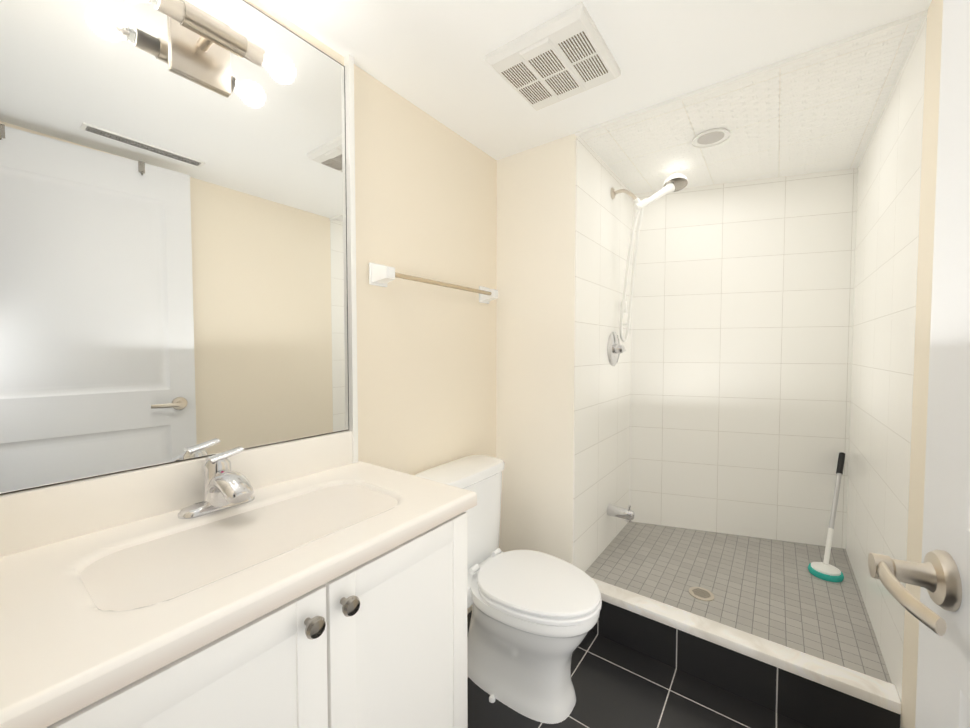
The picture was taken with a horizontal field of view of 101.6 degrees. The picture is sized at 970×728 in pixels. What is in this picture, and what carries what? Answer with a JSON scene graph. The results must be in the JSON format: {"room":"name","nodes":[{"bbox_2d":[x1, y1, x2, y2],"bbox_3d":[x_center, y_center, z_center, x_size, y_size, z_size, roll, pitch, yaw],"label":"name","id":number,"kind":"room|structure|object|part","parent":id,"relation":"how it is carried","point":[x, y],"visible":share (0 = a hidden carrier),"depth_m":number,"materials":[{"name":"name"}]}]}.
{"room":"bathroom","nodes":[
{"label":"bathroom","id":0,"kind":"room"},
{"bbox_2d":[3,0,496,613],"bbox_3d":[-0.577,0.104,1.248,0.100,2.200,2.002,1,2,36],"label":"wall","id":1,"kind":"structure","parent":0,"point":[425,194],"depth_m":1.58,"materials":[{"name":"beige paint"}]},
{"bbox_2d":[0,0,348,494],"bbox_3d":[-0.698,-0.361,0.978,0.005,1.187,0.812,1,2,36],"label":"mirror","id":2,"kind":"object","parent":1,"relation":"attached to","point":[173,266],"visible":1,"depth_m":0.91,"materials":[{"name":"clear glass"}]},
{"bbox_2d":[128,0,294,95],"bbox_3d":[-0.647,-0.770,0.930,0.116,0.170,0.374,1,2,36],"label":"sconce","id":3,"kind":"object","parent":2,"relation":"attached to","point":[203,44],"depth_m":0.94,"materials":[{"name":"silver metal"}]},
{"bbox_3d":[-0.713,-0.766,0.797,0.063,0.063,0.082,1,2,36],"label":"vanity light bulb","id":4,"kind":"part","parent":3,"relation":"part of","materials":[{"name":"white glass"}]},
{"bbox_3d":[-0.539,-0.774,1.032,0.063,0.063,0.082,1,2,36],"label":"vanity light bulb","id":5,"kind":"part","parent":3,"relation":"part of","materials":[{"name":"white glass"}]},
{"bbox_2d":[344,54,357,462],"bbox_3d":[-0.442,-0.333,1.308,0.026,1.328,0.018,1,2,36],"label":"trim","id":6,"kind":"structure","parent":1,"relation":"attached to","point":[351,228],"depth_m":1.30,"materials":[{"name":"white paint"}]},
{"bbox_2d":[369,262,497,303],"bbox_3d":[-0.165,-0.325,1.640,0.078,0.078,0.711,1,2,36],"label":"towel rail","id":7,"kind":"object","parent":1,"relation":"attached to","point":[382,275],"visible":1,"depth_m":1.44,"materials":[{"name":"porcelain"},{"name":"wood"}]},
{"bbox_2d":[496,133,632,571],"bbox_3d":[0.510,0.069,2.275,0.427,2.200,0.944,1,2,36],"label":"wall","id":8,"kind":"structure","parent":0,"point":[535,274],"depth_m":1.91,"materials":[{"name":"white paint"}]},
{"bbox_2d":[607,174,687,521],"bbox_3d":[0.865,-0.078,2.107,0.338,1.831,0.271,1,2,36],"label":"shower","id":9,"kind":"object","parent":8,"relation":"attached to","point":[672,183],"visible":1,"depth_m":2.10,"materials":[{"name":"silver metal"}]},
{"bbox_2d":[592,578,900,713],"bbox_3d":[0.838,1.013,1.518,1.049,0.035,0.087,1,2,36],"label":"sill","id":10,"kind":"structure","parent":8,"relation":"attached to","point":[869,689],"depth_m":1.39,"materials":[{"name":"stone"}]},
{"bbox_2d":[575,10,927,135],"bbox_3d":[0.821,-0.997,1.425,1.051,0.012,0.018,1,2,36],"label":"trim","id":11,"kind":"structure","parent":8,"relation":"attached to","point":[842,42],"depth_m":1.32,"materials":[{"name":"white paint"}]},
{"bbox_2d":[260,0,931,159],"bbox_3d":[-0.241,-0.990,0.341,1.672,0.050,3.002,1,2,36],"label":"ceiling","id":12,"kind":"structure","parent":0,"point":[427,56],"depth_m":1.22,"materials":[{"name":"white paint"}]},
{"bbox_2d":[485,2,620,110],"bbox_3d":[0.232,-0.980,1.312,0.330,0.037,0.330,1,2,36],"label":"ceiling vent","id":13,"kind":"object","parent":12,"relation":"in","point":[566,54],"visible":1,"depth_m":1.26,"materials":[{"name":"white plastic"}]},
{"bbox_2d":[467,611,810,727],"bbox_3d":[-0.241,1.258,0.418,1.672,0.050,3.002,1,2,36],"label":"floor","id":14,"kind":"structure","parent":0,"point":[616,685],"depth_m":1.41,"materials":[{"name":"tile"}]},
{"bbox_2d":[0,430,476,727],"bbox_3d":[-0.469,0.728,0.873,0.538,0.980,0.854,1,2,36],"label":"bathroom vanity","id":15,"kind":"object","parent":14,"relation":"on","point":[319,582],"visible":0.94,"depth_m":0.74,"materials":[{"name":"wood"}]},
{"bbox_2d":[178,446,254,518],"bbox_3d":[-0.600,0.277,0.919,0.166,0.137,0.160,1,2,36],"label":"faucet","id":16,"kind":"object","parent":15,"relation":"on","point":[225,487],"visible":0.98,"depth_m":0.91,"materials":[{"name":"silver metal"}]},
{"bbox_2d":[415,455,601,723],"bbox_3d":[0.099,0.813,1.506,0.687,0.766,0.428,1,2,36],"label":"toilet","id":17,"kind":"object","parent":14,"relation":"on","point":[534,617],"visible":0.85,"depth_m":1.39,"materials":[{"name":"white ceramic"}]},
{"bbox_2d":[585,522,891,683],"bbox_3d":[1.201,1.091,2.011,1.051,0.175,1.134,1,2,36],"label":"floor","id":18,"kind":"structure","parent":0,"point":[776,591],"depth_m":1.81,"materials":[{"name":"tile"}]},
{"bbox_2d":[689,587,713,600],"bbox_3d":[0.953,1.011,1.740,0.100,0.004,0.100,1,2,36],"label":"shower drain","id":19,"kind":"object","parent":18,"relation":"in","point":[701,593],"visible":1,"depth_m":1.74,"materials":[{"name":"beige metal"}]},
{"bbox_2d":[589,601,899,727],"bbox_3d":[0.842,1.113,1.526,1.049,0.165,0.075,1,2,36],"label":"shower curb front","id":20,"kind":"object","parent":18,"relation":"attached to","point":[805,701],"visible":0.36,"depth_m":1.42,"materials":[{"name":"tile"}]},
{"bbox_2d":[808,452,844,581],"bbox_3d":[1.724,0.738,1.988,0.161,0.532,0.421,1,2,36],"label":"scrub brush","id":21,"kind":"object","parent":18,"relation":"on","point":[825,570],"visible":0.98,"depth_m":1.91,"materials":[{"name":"teal"}]},
{"bbox_2d":[629,168,857,548],"bbox_3d":[1.439,0.067,2.325,1.346,2.200,0.100,1,2,18],"label":"wall","id":22,"kind":"structure","parent":0,"point":[742,326],"depth_m":2.25,"materials":[{"name":"tile"}]},
{"bbox_2d":[846,0,942,727],"bbox_3d":[1.071,0.119,0.833,0.100,2.200,3.290,1,2,36],"label":"wall","id":23,"kind":"structure","parent":0,"point":[886,259],"depth_m":1.32,"materials":[{"name":"tile"}]},
{"bbox_3d":[-0.146,-0.935,-0.033,0.790,0.035,0.120,1,2,36],"label":"wall","id":24,"kind":"structure","parent":0,"visible":0},
{"bbox_2d":[868,0,969,727],"bbox_3d":[0.394,0.159,0.170,0.169,2.141,0.800,1,2,30],"label":"door","id":25,"kind":"structure","parent":24,"relation":"in","point":[939,574],"depth_m":0.47,"materials":[{"name":"white wood"}]},
{"label":"outside","id":26,"kind":"structure","parent":0,"visible":0},
{"bbox_2d":[580,19,922,193],"bbox_3d":[1.242,-1.044,1.910,1.151,0.050,1.288,1,2,36],"label":"ceiling","id":27,"kind":"structure","parent":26,"point":[822,112],"depth_m":1.68,"materials":[{"name":"tile"}]},
{"bbox_2d":[692,129,729,147],"bbox_3d":[1.009,-1.009,1.768,0.150,0.009,0.150,1,2,36],"label":"shower ceiling light","id":28,"kind":"object","parent":27,"relation":"attached to","point":[710,138],"visible":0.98,"depth_m":1.77,"materials":[{"name":"white plastic"}]}
]}

